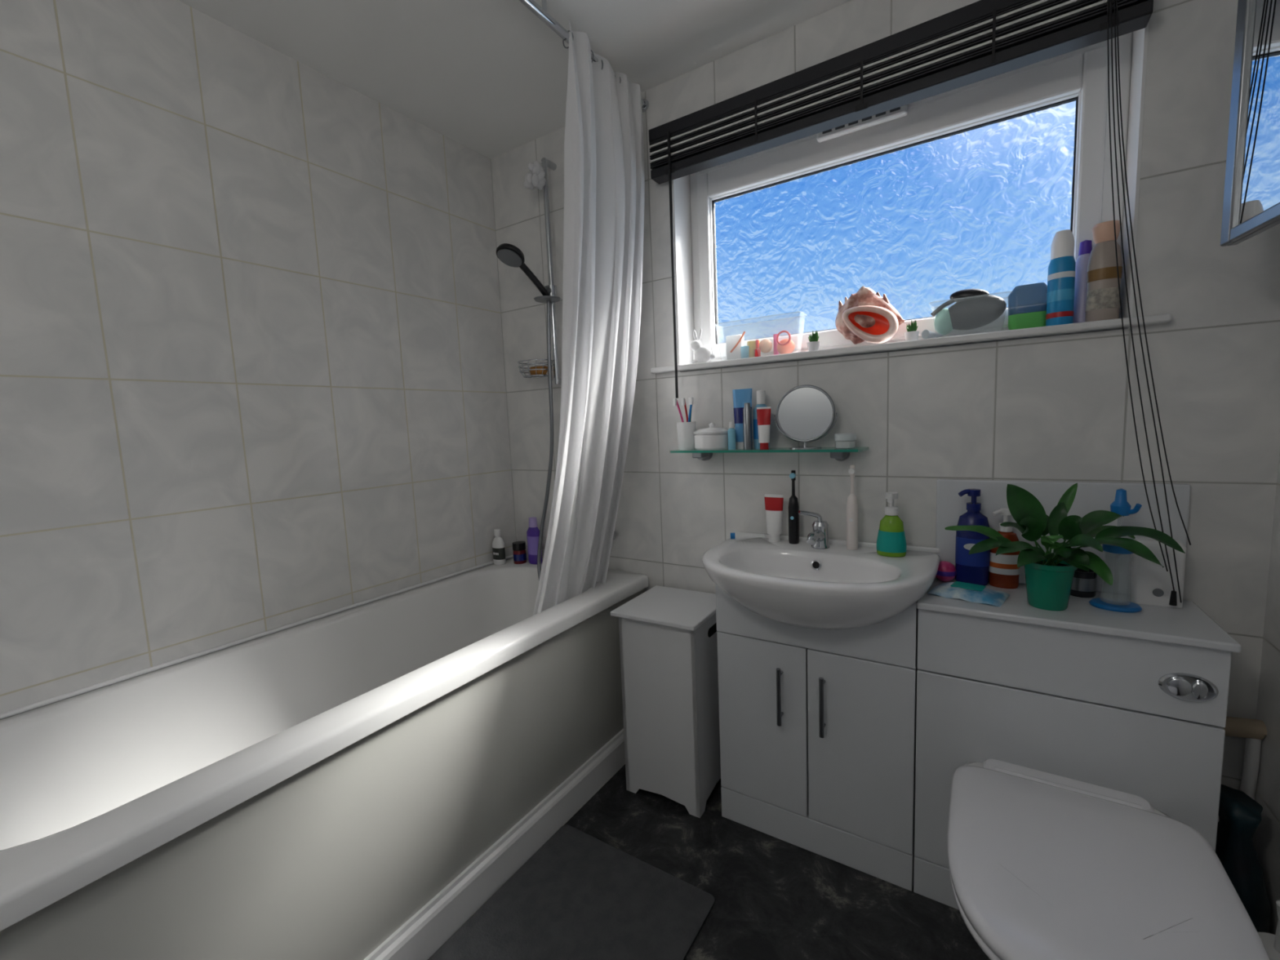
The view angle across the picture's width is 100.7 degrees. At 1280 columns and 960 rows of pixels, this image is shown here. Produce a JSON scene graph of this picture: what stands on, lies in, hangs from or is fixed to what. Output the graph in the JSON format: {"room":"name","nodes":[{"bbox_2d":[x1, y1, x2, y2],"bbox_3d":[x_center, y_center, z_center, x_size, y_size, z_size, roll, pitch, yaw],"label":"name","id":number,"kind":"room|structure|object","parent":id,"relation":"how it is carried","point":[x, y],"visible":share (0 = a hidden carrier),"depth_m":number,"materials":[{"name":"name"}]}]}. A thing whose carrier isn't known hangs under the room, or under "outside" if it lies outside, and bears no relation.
{"room":"bathroom","nodes":[
{"label":"bathroom","id":0,"kind":"room"},
{"bbox_2d":[0,0,515,719],"bbox_3d":[-1.111,-0.062,1.516,0.100,2.290,2.250,2,7,33],"label":"wall","id":1,"kind":"structure","parent":0,"point":[252,375],"depth_m":1.39,"materials":[{"name":"tile"}]},
{"bbox_2d":[497,248,522,266],"bbox_3d":[-0.449,-0.765,1.828,0.086,0.043,0.077,2,7,33],"label":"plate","id":2,"kind":"object","parent":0,"point":[508,257],"depth_m":1.82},
{"bbox_2d":[177,0,851,159],"bbox_3d":[-0.184,-1.212,0.764,2.420,0.080,2.250,2,7,33],"label":"ceiling","id":3,"kind":"structure","parent":0,"point":[489,77],"depth_m":1.51,"materials":[{"name":"white paint"}]},
{"bbox_2d":[564,764,987,959],"bbox_3d":[-0.086,1.142,1.017,2.420,0.080,2.250,2,7,33],"label":"floor","id":4,"kind":"structure","parent":0,"point":[775,899],"depth_m":1.34,"materials":[{"name":"tile"}]},
{"bbox_2d":[0,557,648,959],"bbox_3d":[-0.697,0.710,1.465,0.686,0.554,1.698,2,7,33],"label":"bathtub","id":5,"kind":"object","parent":4,"relation":"on","point":[302,792],"visible":0.88,"depth_m":1.16,"materials":[{"name":"white plastic"}]},
{"bbox_2d":[0,554,513,719],"bbox_3d":[-0.997,0.423,1.616,0.012,0.012,1.690,2,7,33],"label":"strip","id":6,"kind":"object","parent":5,"relation":"on","point":[56,699],"visible":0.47,"depth_m":1.40,"materials":[{"name":"white plastic"}]},
{"bbox_2d":[364,728,625,959],"bbox_3d":[-0.493,1.040,1.221,0.026,0.112,1.955,2,7,33],"label":"baseboard","id":7,"kind":"structure","parent":5,"relation":"attached to","point":[420,936],"depth_m":1.38,"materials":[{"name":"white paint"}]},
{"bbox_2d":[492,528,506,564],"bbox_3d":[-0.585,0.274,2.191,0.059,0.147,0.042,2,7,33],"label":"shampoo bottle","id":8,"kind":"object","parent":5,"relation":"on","point":[498,544],"visible":1,"depth_m":2.18,"materials":[{"name":"white plastic"}]},
{"bbox_2d":[512,541,526,564],"bbox_3d":[-0.499,0.299,2.200,0.054,0.087,0.054,2,7,33],"label":"jar","id":9,"kind":"object","parent":5,"relation":"on","point":[518,547],"visible":1,"depth_m":2.18,"materials":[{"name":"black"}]},
{"bbox_2d":[526,516,542,564],"bbox_3d":[-0.434,0.247,2.175,0.069,0.192,0.043,2,7,33],"label":"bottle","id":10,"kind":"object","parent":5,"relation":"on","point":[533,531],"visible":0.85,"depth_m":2.16,"materials":[{"name":"purple plastic"}]},
{"bbox_2d":[427,824,715,959],"bbox_3d":[-0.368,1.118,0.926,0.500,0.008,1.304,2,7,33],"label":"bath mat","id":11,"kind":"object","parent":4,"relation":"on","point":[580,896],"visible":1,"depth_m":1.30,"materials":[{"name":"grey fabric"}]},
{"bbox_2d":[610,585,720,817],"bbox_3d":[0.119,0.705,1.752,0.291,0.614,0.297,1,7,31],"label":"laundry hamper","id":12,"kind":"object","parent":4,"relation":"on","point":[668,641],"visible":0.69,"depth_m":1.65,"materials":[{"name":"white paint"}]},
{"bbox_2d":[715,583,918,891],"bbox_3d":[0.509,0.636,1.524,0.518,0.768,0.285,2,7,33],"label":"vanity unit","id":13,"kind":"object","parent":4,"relation":"on","point":[817,727],"visible":0.94,"depth_m":1.42,"materials":[{"name":"grey wood"}]},
{"bbox_2d":[702,531,940,630],"bbox_3d":[0.452,0.289,1.422,0.596,0.180,0.440,2,7,33],"label":"basin","id":14,"kind":"object","parent":13,"relation":"on","point":[837,587],"visible":0.97,"depth_m":1.32,"materials":[{"name":"white ceramic"}]},
{"bbox_2d":[730,531,764,540],"bbox_3d":[0.335,0.174,1.654,0.104,0.031,0.044,-2,6,8],"label":"toothpaste tube","id":15,"kind":"object","parent":14,"relation":"on","point":[737,535],"visible":1,"depth_m":1.64,"materials":[{"name":"white plastic"}]},
{"bbox_2d":[764,493,783,542],"bbox_3d":[0.411,0.116,1.628,0.042,0.145,0.044,-4,6,-14],"label":"toothpaste tube","id":16,"kind":"object","parent":14,"relation":"on","point":[773,503],"visible":1,"depth_m":1.62,"materials":[{"name":"white plastic"}]},
{"bbox_2d":[788,470,799,543],"bbox_3d":[0.459,0.081,1.588,0.031,0.220,0.033,2,7,33],"label":"electric toothbrush","id":17,"kind":"object","parent":14,"relation":"on","point":[793,508],"visible":1,"depth_m":1.58,"materials":[{"name":"black plastic"}]},
{"bbox_2d":[798,510,830,549],"bbox_3d":[0.487,0.144,1.506,0.080,0.110,0.134,2,7,33],"label":"mixer tap","id":18,"kind":"object","parent":14,"relation":"on","point":[818,539],"visible":1,"depth_m":1.51,"materials":[{"name":"silver metal"}]},
{"bbox_2d":[846,465,857,550],"bbox_3d":[0.595,0.077,1.488,0.031,0.238,0.033,2,7,33],"label":"electric toothbrush","id":19,"kind":"object","parent":14,"relation":"on","point":[852,504],"visible":1,"depth_m":1.48,"materials":[{"name":"white plastic"}]},
{"bbox_2d":[876,491,906,557],"bbox_3d":[0.671,0.116,1.415,0.064,0.170,0.067,-4,6,-18],"label":"soap dispenser","id":20,"kind":"object","parent":14,"relation":"on","point":[891,540],"visible":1,"depth_m":1.40,"materials":[{"name":"green plastic"}]},
{"bbox_2d":[913,577,1241,910],"bbox_3d":[0.955,0.653,1.251,0.524,0.756,0.265,2,7,33],"label":"cabinet","id":21,"kind":"object","parent":4,"relation":"on","point":[1135,703],"visible":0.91,"depth_m":1.12,"materials":[{"name":"white wood"}]},
{"bbox_2d":[935,560,956,582],"bbox_3d":[0.796,0.238,1.386,0.055,0.052,0.055,2,7,33],"label":"ball","id":22,"kind":"object","parent":21,"relation":"on","point":[947,571],"visible":0.79,"depth_m":1.37,"materials":[{"name":"pink plastic"}]},
{"bbox_2d":[927,581,1009,607],"bbox_3d":[0.790,0.265,1.277,0.150,0.023,0.105,4,9,45],"label":"packet","id":23,"kind":"object","parent":21,"relation":"on","point":[972,593],"visible":1,"depth_m":1.25,"materials":[{"name":"teal plastic"}]},
{"bbox_2d":[955,488,990,585],"bbox_3d":[0.847,0.143,1.350,0.075,0.244,0.055,2,7,33],"label":"lotion bottle","id":24,"kind":"object","parent":21,"relation":"on","point":[974,568],"visible":0.9,"depth_m":1.33,"materials":[{"name":"blue plastic"}]},
{"bbox_2d":[989,508,1020,588],"bbox_3d":[0.908,0.168,1.320,0.064,0.196,0.050,2,7,33],"label":"wash bottle","id":25,"kind":"object","parent":21,"relation":"on","point":[1004,572],"visible":0.74,"depth_m":1.30,"materials":[{"name":"brown plastic"}]},
{"bbox_2d":[989,560,1020,568],"bbox_3d":[0.909,0.210,1.324,0.064,0.012,0.050,2,7,33],"label":"print","id":26,"kind":"object","parent":25,"relation":"attached to","point":[993,564],"depth_m":1.30,"materials":[{"name":"orange paper"}]},
{"bbox_2d":[944,483,1185,610],"bbox_3d":[0.896,0.146,1.153,0.405,0.276,0.142,2,7,33],"label":"peace lily","id":27,"kind":"object","parent":21,"relation":"on","point":[1049,576],"visible":1,"depth_m":1.15,"materials":[{"name":"teal plant"}]},
{"bbox_2d":[1024,559,1077,610],"bbox_3d":[0.909,0.230,1.181,0.098,0.103,0.098,2,7,33],"label":"pot","id":28,"kind":"object","parent":27,"relation":"attached to","point":[1049,582],"depth_m":1.15,"materials":[{"name":"teal"}]},
{"bbox_2d":[916,577,1241,653],"bbox_3d":[0.939,0.286,1.212,0.524,0.016,0.265,2,7,33],"label":"countertop","id":29,"kind":"structure","parent":21,"relation":"on","point":[1189,625],"depth_m":1.11,"materials":[{"name":"white laminate"}]},
{"bbox_2d":[1070,568,1097,597],"bbox_3d":[1.036,0.239,1.247,0.057,0.060,0.057,2,7,33],"label":"candle jar","id":30,"kind":"object","parent":21,"relation":"on","point":[1084,584],"visible":0.57,"depth_m":1.22,"materials":[{"name":"grey glass"}]},
{"bbox_2d":[1088,488,1142,613],"bbox_3d":[1.035,0.148,1.149,0.088,0.262,0.070,2,7,33],"label":"stand","id":31,"kind":"object","parent":21,"relation":"on","point":[1120,505],"visible":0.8,"depth_m":1.13,"materials":[{"name":"blue plastic"}]},
{"bbox_2d":[1127,537,1186,608],"bbox_3d":[1.139,0.202,1.171,0.084,0.142,0.050,2,7,33],"label":"air freshener","id":32,"kind":"object","parent":21,"relation":"on","point":[1148,583],"visible":0.85,"depth_m":1.16,"materials":[{"name":"white plastic"}]},
{"bbox_2d":[1152,588,1164,596],"bbox_3d":[1.128,0.245,1.155,0.018,0.018,0.002,2,7,33],"label":"vent","id":33,"kind":"object","parent":32,"relation":"attached to","point":[1156,592],"depth_m":1.15,"materials":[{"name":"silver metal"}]},
{"bbox_2d":[947,759,1270,959],"bbox_3d":[0.755,0.851,0.922,0.386,0.450,0.569,2,7,33],"label":"toilet","id":34,"kind":"object","parent":4,"relation":"on","point":[1043,865],"depth_m":0.85,"materials":[{"name":"white plastic"}]},
{"bbox_2d":[1215,784,1271,933],"bbox_3d":[1.220,0.843,1.093,0.104,0.390,0.186,2,7,33],"label":"bag","id":35,"kind":"object","parent":4,"relation":"on","point":[1239,815],"visible":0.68,"depth_m":1.05,"materials":[{"name":"black plastic"}]},
{"bbox_2d":[1257,900,1279,959],"bbox_3d":[1.118,0.891,0.926,0.096,0.340,0.096,2,7,33],"label":"toilet brush","id":36,"kind":"object","parent":4,"relation":"on","point":[1271,942],"visible":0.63,"depth_m":0.92,"materials":[{"name":"white plastic"}]},
{"bbox_2d":[807,341,820,351],"bbox_3d":[0.513,-0.392,1.568,0.038,0.028,0.038,2,7,33],"label":"pot","id":37,"kind":"object","parent":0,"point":[811,345],"depth_m":1.55,"materials":[{"name":"white ceramic"}]},
{"bbox_2d":[490,0,1279,822],"bbox_3d":[0.422,-0.151,1.755,2.220,2.290,0.180,2,7,33],"label":"wall","id":38,"kind":"structure","parent":0,"point":[1055,408],"depth_m":1.34,"materials":[{"name":"tile"}]},
{"bbox_2d":[541,157,556,170],"bbox_3d":[-0.337,-1.169,1.963,0.024,0.023,0.059,2,7,33],"label":"bracket","id":39,"kind":"object","parent":38,"relation":"attached to","point":[551,165],"visible":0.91,"depth_m":1.96,"materials":[{"name":"silver metal"}]},
{"bbox_2d":[553,378,561,384],"bbox_3d":[-0.304,-0.379,2.048,0.024,0.023,0.059,2,7,33],"label":"bracket","id":40,"kind":"object","parent":38,"relation":"attached to","point":[559,380],"visible":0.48,"depth_m":2.03,"materials":[{"name":"silver metal"}]},
{"bbox_2d":[541,158,559,384],"bbox_3d":[-0.334,-0.769,1.986,0.020,0.810,0.020,2,7,33],"label":"riser rail","id":41,"kind":"object","parent":40,"relation":"attached to","point":[546,197],"visible":1,"depth_m":1.98,"materials":[{"name":"silver metal"}]},
{"bbox_2d":[523,160,546,190],"bbox_3d":[-0.378,-1.105,1.911,0.075,0.108,0.086,-5,7,-23],"label":"bath puff","id":42,"kind":"object","parent":41,"relation":"hanging from","point":[535,177],"visible":1,"depth_m":1.89,"materials":[{"name":"white plastic"}]},
{"bbox_2d":[517,359,552,377],"bbox_3d":[-0.402,-0.428,2.046,0.149,0.059,0.119,2,7,33],"label":"basket","id":43,"kind":"object","parent":41,"relation":"attached to","point":[535,371],"visible":0.9,"depth_m":2.01,"materials":[{"name":"silver metal"}]},
{"bbox_2d":[533,295,560,302],"bbox_3d":[-0.345,-0.675,1.976,0.100,0.016,0.100,2,7,33],"label":"disc","id":44,"kind":"object","parent":41,"relation":"attached to","point":[543,299],"visible":0.92,"depth_m":1.95,"materials":[{"name":"grey plastic"}]},
{"bbox_2d":[546,284,557,296],"bbox_3d":[-0.331,-0.704,1.993,0.040,0.044,0.040,2,7,33],"label":"slider","id":45,"kind":"object","parent":41,"relation":"attached to","point":[553,287],"visible":0.52,"depth_m":1.98,"materials":[{"name":"silver metal"}]},
{"bbox_2d":[519,262,551,295],"bbox_3d":[-0.382,-0.725,1.921,0.036,0.128,0.174,2,7,33],"label":"handle","id":46,"kind":"object","parent":45,"relation":"attached to","point":[548,289],"depth_m":1.92,"materials":[{"name":"black metal"}]},
{"bbox_2d":[496,243,524,266],"bbox_3d":[-0.447,-0.775,1.831,0.100,0.060,0.092,2,7,33],"label":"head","id":47,"kind":"object","parent":46,"relation":"attached to","point":[507,246],"visible":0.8,"depth_m":1.79},
{"bbox_2d":[537,300,553,580],"bbox_3d":[-0.327,-0.132,2.002,0.175,1.083,0.103,-4,6,-11],"label":"hose","id":48,"kind":"object","parent":46,"relation":"hanging from","point":[548,303],"visible":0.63,"depth_m":2.03,"materials":[{"name":"silver metal"}]},
{"bbox_2d":[518,0,648,112],"bbox_3d":[-0.516,-1.140,0.940,0.056,0.072,1.968,2,7,33],"label":"rail","id":49,"kind":"object","parent":38,"relation":"attached to","point":[540,12],"depth_m":1.37,"materials":[{"name":"white metal"}]},
{"bbox_2d":[533,18,644,615],"bbox_3d":[-0.170,-0.386,1.672,0.269,1.702,0.458,2,7,33],"label":"shower curtain","id":50,"kind":"object","parent":49,"relation":"hanging from","point":[604,180],"visible":0.95,"depth_m":1.62,"materials":[{"name":"white fabric"}]},
{"bbox_2d":[671,448,857,461],"bbox_3d":[0.372,-0.077,1.616,0.590,0.044,0.120,2,7,33],"label":"glass shelf","id":51,"kind":"object","parent":38,"relation":"attached to","point":[838,454],"visible":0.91,"depth_m":1.53,"materials":[{"name":"teal"}]},
{"bbox_2d":[672,397,696,449],"bbox_3d":[0.149,-0.184,1.741,0.073,0.168,0.064,2,7,33],"label":"toothbrush cup","id":52,"kind":"object","parent":51,"relation":"on","point":[685,430],"visible":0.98,"depth_m":1.72,"materials":[{"name":"white ceramic"}]},
{"bbox_2d":[693,422,728,450],"bbox_3d":[0.231,-0.141,1.692,0.120,0.086,0.120,2,7,33],"label":"canister","id":53,"kind":"object","parent":51,"relation":"on","point":[711,438],"visible":0.93,"depth_m":1.65,"materials":[{"name":"white ceramic"}]},
{"bbox_2d":[693,433,728,450],"bbox_3d":[0.231,-0.123,1.694,0.116,0.050,0.116,2,7,33],"label":"pot","id":54,"kind":"object","parent":53,"relation":"attached to","point":[703,442],"depth_m":1.64,"materials":[{"name":"white ceramic"}]},
{"bbox_2d":[727,422,736,449],"bbox_3d":[0.283,-0.137,1.637,0.024,0.086,0.024,2,7,33],"label":"bottle","id":55,"kind":"object","parent":51,"relation":"on","point":[731,431],"visible":1,"depth_m":1.63,"materials":[{"name":"blue plastic"}]},
{"bbox_2d":[732,388,751,448],"bbox_3d":[0.321,-0.191,1.657,0.047,0.185,0.045,-4,6,-11],"label":"tube","id":56,"kind":"object","parent":51,"relation":"on","point":[740,397],"visible":0.59,"depth_m":1.65,"materials":[{"name":"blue plastic"}]},
{"bbox_2d":[742,402,752,449],"bbox_3d":[0.328,-0.164,1.617,0.026,0.141,0.026,2,7,33],"label":"tube","id":57,"kind":"object","parent":51,"relation":"on","point":[747,411],"visible":1,"depth_m":1.61,"materials":[{"name":"silver metal"}]},
{"bbox_2d":[753,390,769,448],"bbox_3d":[0.370,-0.185,1.619,0.049,0.178,0.049,2,7,33],"label":"bottle","id":58,"kind":"object","parent":51,"relation":"on","point":[761,397],"visible":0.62,"depth_m":1.61,"materials":[{"name":"blue"}]},
{"bbox_2d":[756,406,770,449],"bbox_3d":[0.368,-0.153,1.574,0.033,0.125,0.030,-3,6,-9],"label":"toothpaste tube","id":59,"kind":"object","parent":51,"relation":"on","point":[763,414],"visible":1,"depth_m":1.56,"materials":[{"name":"red plastic"}]},
{"bbox_2d":[773,384,837,449],"bbox_3d":[0.474,-0.181,1.526,0.177,0.182,0.068,0,7,25],"label":"mirror","id":60,"kind":"object","parent":51,"relation":"on","point":[806,413],"visible":1,"depth_m":1.52,"materials":[{"name":"silver metal"}]},
{"bbox_2d":[834,432,856,448],"bbox_3d":[0.571,-0.109,1.476,0.057,0.041,0.057,2,7,33],"label":"jar","id":61,"kind":"object","parent":51,"relation":"on","point":[842,440],"visible":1,"depth_m":1.46,"materials":[{"name":"white plastic"}]},
{"bbox_2d":[671,21,1149,372],"bbox_3d":[0.648,-0.728,1.532,1.150,0.735,0.181,2,7,33],"label":"reveal","id":62,"kind":"object","parent":38,"relation":"attached to","point":[681,190],"visible":0.28,"depth_m":1.24,"materials":[{"name":"white paint"}]},
{"bbox_2d":[689,31,1133,361],"bbox_3d":[0.674,-0.740,1.573,1.138,0.709,0.070,2,7,33],"label":"window","id":63,"kind":"structure","parent":62,"relation":"in","point":[1125,42],"depth_m":1.39,"materials":[{"name":"white plastic"}]},
{"bbox_2d":[817,104,907,142],"bbox_3d":[0.627,-1.018,1.508,0.240,0.036,0.026,2,7,33],"label":"vent","id":64,"kind":"object","parent":63,"relation":"attached to","point":[903,112],"depth_m":1.50,"materials":[{"name":"white plastic"}]},
{"bbox_2d":[714,99,1075,343],"bbox_3d":[0.669,-0.704,1.582,0.971,0.481,0.001,2,7,33],"label":"window pane","id":65,"kind":"object","parent":63,"relation":"attached to","point":[984,207],"depth_m":1.52,"materials":[{"name":"blue glass"}]},
{"bbox_2d":[711,96,1078,344],"bbox_3d":[0.668,-0.704,1.580,0.975,0.485,0.013,2,7,33],"label":"gasket","id":66,"kind":"object","parent":63,"relation":"attached to","point":[1077,97],"visible":0.59,"depth_m":1.50,"materials":[{"name":"black"}]},
{"bbox_2d":[709,88,1081,345],"bbox_3d":[0.667,-0.704,1.579,0.995,0.505,0.035,2,7,33],"label":"bead","id":67,"kind":"object","parent":63,"relation":"attached to","point":[1078,94],"visible":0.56,"depth_m":1.49,"materials":[{"name":"white plastic"}]},
{"bbox_2d":[648,0,1191,605],"bbox_3d":[0.602,-0.427,1.423,1.288,1.358,0.083,2,7,33],"label":"blind","id":68,"kind":"object","parent":63,"relation":"attached to","point":[980,40],"visible":0.99,"depth_m":1.29,"materials":[{"name":"black"}]},
{"bbox_2d":[650,313,1171,373],"bbox_3d":[0.640,-0.373,1.566,1.300,0.018,0.212,2,7,33],"label":"window sill","id":69,"kind":"structure","parent":38,"relation":"attached to","point":[1109,324],"depth_m":1.37,"materials":[{"name":"white paint"}]},
{"bbox_2d":[690,328,715,363],"bbox_3d":[0.209,-0.446,1.769,0.083,0.117,0.044,2,7,33],"label":"rabbit figurine","id":70,"kind":"object","parent":69,"relation":"on","point":[701,353],"visible":0.91,"depth_m":1.76,"materials":[{"name":"white ceramic"}]},
{"bbox_2d":[725,330,795,359],"bbox_3d":[0.382,-0.450,1.699,0.288,0.125,0.083,2,7,33],"label":"tub","id":71,"kind":"object","parent":69,"relation":"on","point":[735,348],"visible":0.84,"depth_m":1.69,"materials":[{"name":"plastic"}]},
{"bbox_2d":[740,346,749,358],"bbox_3d":[0.341,-0.411,1.716,0.032,0.040,0.032,2,7,33],"label":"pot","id":72,"kind":"object","parent":71,"relation":"on","point":[744,350],"depth_m":1.70,"materials":[{"name":"blue"}]},
{"bbox_2d":[746,340,759,357],"bbox_3d":[0.367,-0.419,1.713,0.040,0.055,0.040,2,7,33],"label":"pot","id":73,"kind":"object","parent":71,"relation":"on","point":[753,346],"depth_m":1.69,"materials":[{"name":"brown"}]},
{"bbox_2d":[807,330,820,351],"bbox_3d":[0.513,-0.408,1.566,0.038,0.061,0.038,2,7,33],"label":"potted succulent","id":74,"kind":"object","parent":69,"relation":"on","point":[814,344],"visible":0.93,"depth_m":1.55,"materials":[{"name":"white ceramic"}]},
{"bbox_2d":[835,286,904,344],"bbox_3d":[0.652,-0.467,1.512,0.184,0.165,0.099,2,7,33],"label":"conch shell","id":75,"kind":"object","parent":69,"relation":"on","point":[867,316],"visible":1,"depth_m":1.49,"materials":[{"name":"pink"}]},
{"bbox_2d":[904,320,919,341],"bbox_3d":[0.735,-0.402,1.436,0.036,0.058,0.036,2,7,33],"label":"potted succulent","id":76,"kind":"object","parent":69,"relation":"on","point":[912,334],"visible":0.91,"depth_m":1.43,"materials":[{"name":"white ceramic"}]},
{"bbox_2d":[904,330,919,341],"bbox_3d":[0.736,-0.387,1.437,0.036,0.027,0.036,2,7,33],"label":"pot","id":77,"kind":"object","parent":76,"relation":"attached to","point":[911,335],"depth_m":1.42,"materials":[{"name":"white ceramic"}]},
{"bbox_2d":[921,329,944,338],"bbox_3d":[0.775,-0.383,1.406,0.080,0.024,0.032,-7,8,-37],"label":"tube","id":78,"kind":"object","parent":69,"relation":"on","point":[926,334],"visible":0.99,"depth_m":1.39,"materials":[{"name":"white plastic"}]},
{"bbox_2d":[930,288,1006,335],"bbox_3d":[0.867,-0.438,1.399,0.183,0.126,0.088,2,7,33],"label":"toy","id":79,"kind":"object","parent":69,"relation":"on","point":[974,308],"visible":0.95,"depth_m":1.38,"materials":[{"name":"grey plastic"}]},
{"bbox_2d":[1008,282,1047,329],"bbox_3d":[0.978,-0.430,1.335,0.088,0.115,0.052,2,7,33],"label":"box","id":80,"kind":"object","parent":69,"relation":"on","point":[1027,304],"visible":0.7,"depth_m":1.32,"materials":[{"name":"green"}]},
{"bbox_2d":[1045,229,1075,326],"bbox_3d":[1.007,-0.478,1.268,0.053,0.223,0.053,2,7,33],"label":"spray bottle","id":81,"kind":"object","parent":69,"relation":"on","point":[1062,265],"visible":0.85,"depth_m":1.25,"materials":[{"name":"blue"}]},
{"bbox_2d":[1073,240,1092,323],"bbox_3d":[1.072,-0.473,1.281,0.040,0.205,0.040,2,7,33],"label":"bottle","id":82,"kind":"object","parent":69,"relation":"on","point":[1086,246],"visible":0.61,"depth_m":1.27,"materials":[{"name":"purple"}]},
{"bbox_2d":[1084,220,1122,321],"bbox_3d":[1.071,-0.476,1.224,0.051,0.222,0.061,-7,7,-34],"label":"shampoo bottle","id":83,"kind":"object","parent":69,"relation":"on","point":[1103,302],"visible":0.81,"depth_m":1.21,"materials":[{"name":"beige plastic"}]},
{"bbox_2d":[935,479,1191,595],"bbox_3d":[1.002,0.133,1.301,0.483,0.261,0.016,2,7,33],"label":"panel","id":84,"kind":"object","parent":38,"relation":"attached to","point":[1091,496],"visible":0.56,"depth_m":1.25,"materials":[{"name":"white"}]},
{"bbox_2d":[1222,716,1266,799],"bbox_3d":[1.284,0.765,1.176,0.134,0.519,0.046,2,7,33],"label":"pipe","id":85,"kind":"object","parent":38,"relation":"attached to","point":[1254,731],"visible":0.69,"depth_m":1.13,"materials":[{"name":"beige plastic"}]},
{"bbox_2d":[1252,449,1279,934],"bbox_3d":[0.841,-0.008,0.265,0.100,2.290,2.250,2,7,33],"label":"wall","id":86,"kind":"structure","parent":0,"point":[1266,837],"depth_m":1.09,"materials":[{"name":"tile"}]},
{"bbox_2d":[1220,0,1279,246],"bbox_3d":[0.918,-0.684,0.610,0.173,0.628,0.562,2,7,33],"label":"upper cabinet","id":87,"kind":"object","parent":86,"relation":"attached to","point":[1251,193],"visible":1,"depth_m":0.85,"materials":[{"name":"silver metal"}]},
{"bbox_2d":[1235,0,1279,226],"bbox_3d":[0.884,-0.686,0.642,0.003,0.584,0.501,1,7,26],"label":"mirror","id":88,"kind":"object","parent":87,"relation":"on","point":[1257,57],"depth_m":0.84,"materials":[{"name":"silver metal"}]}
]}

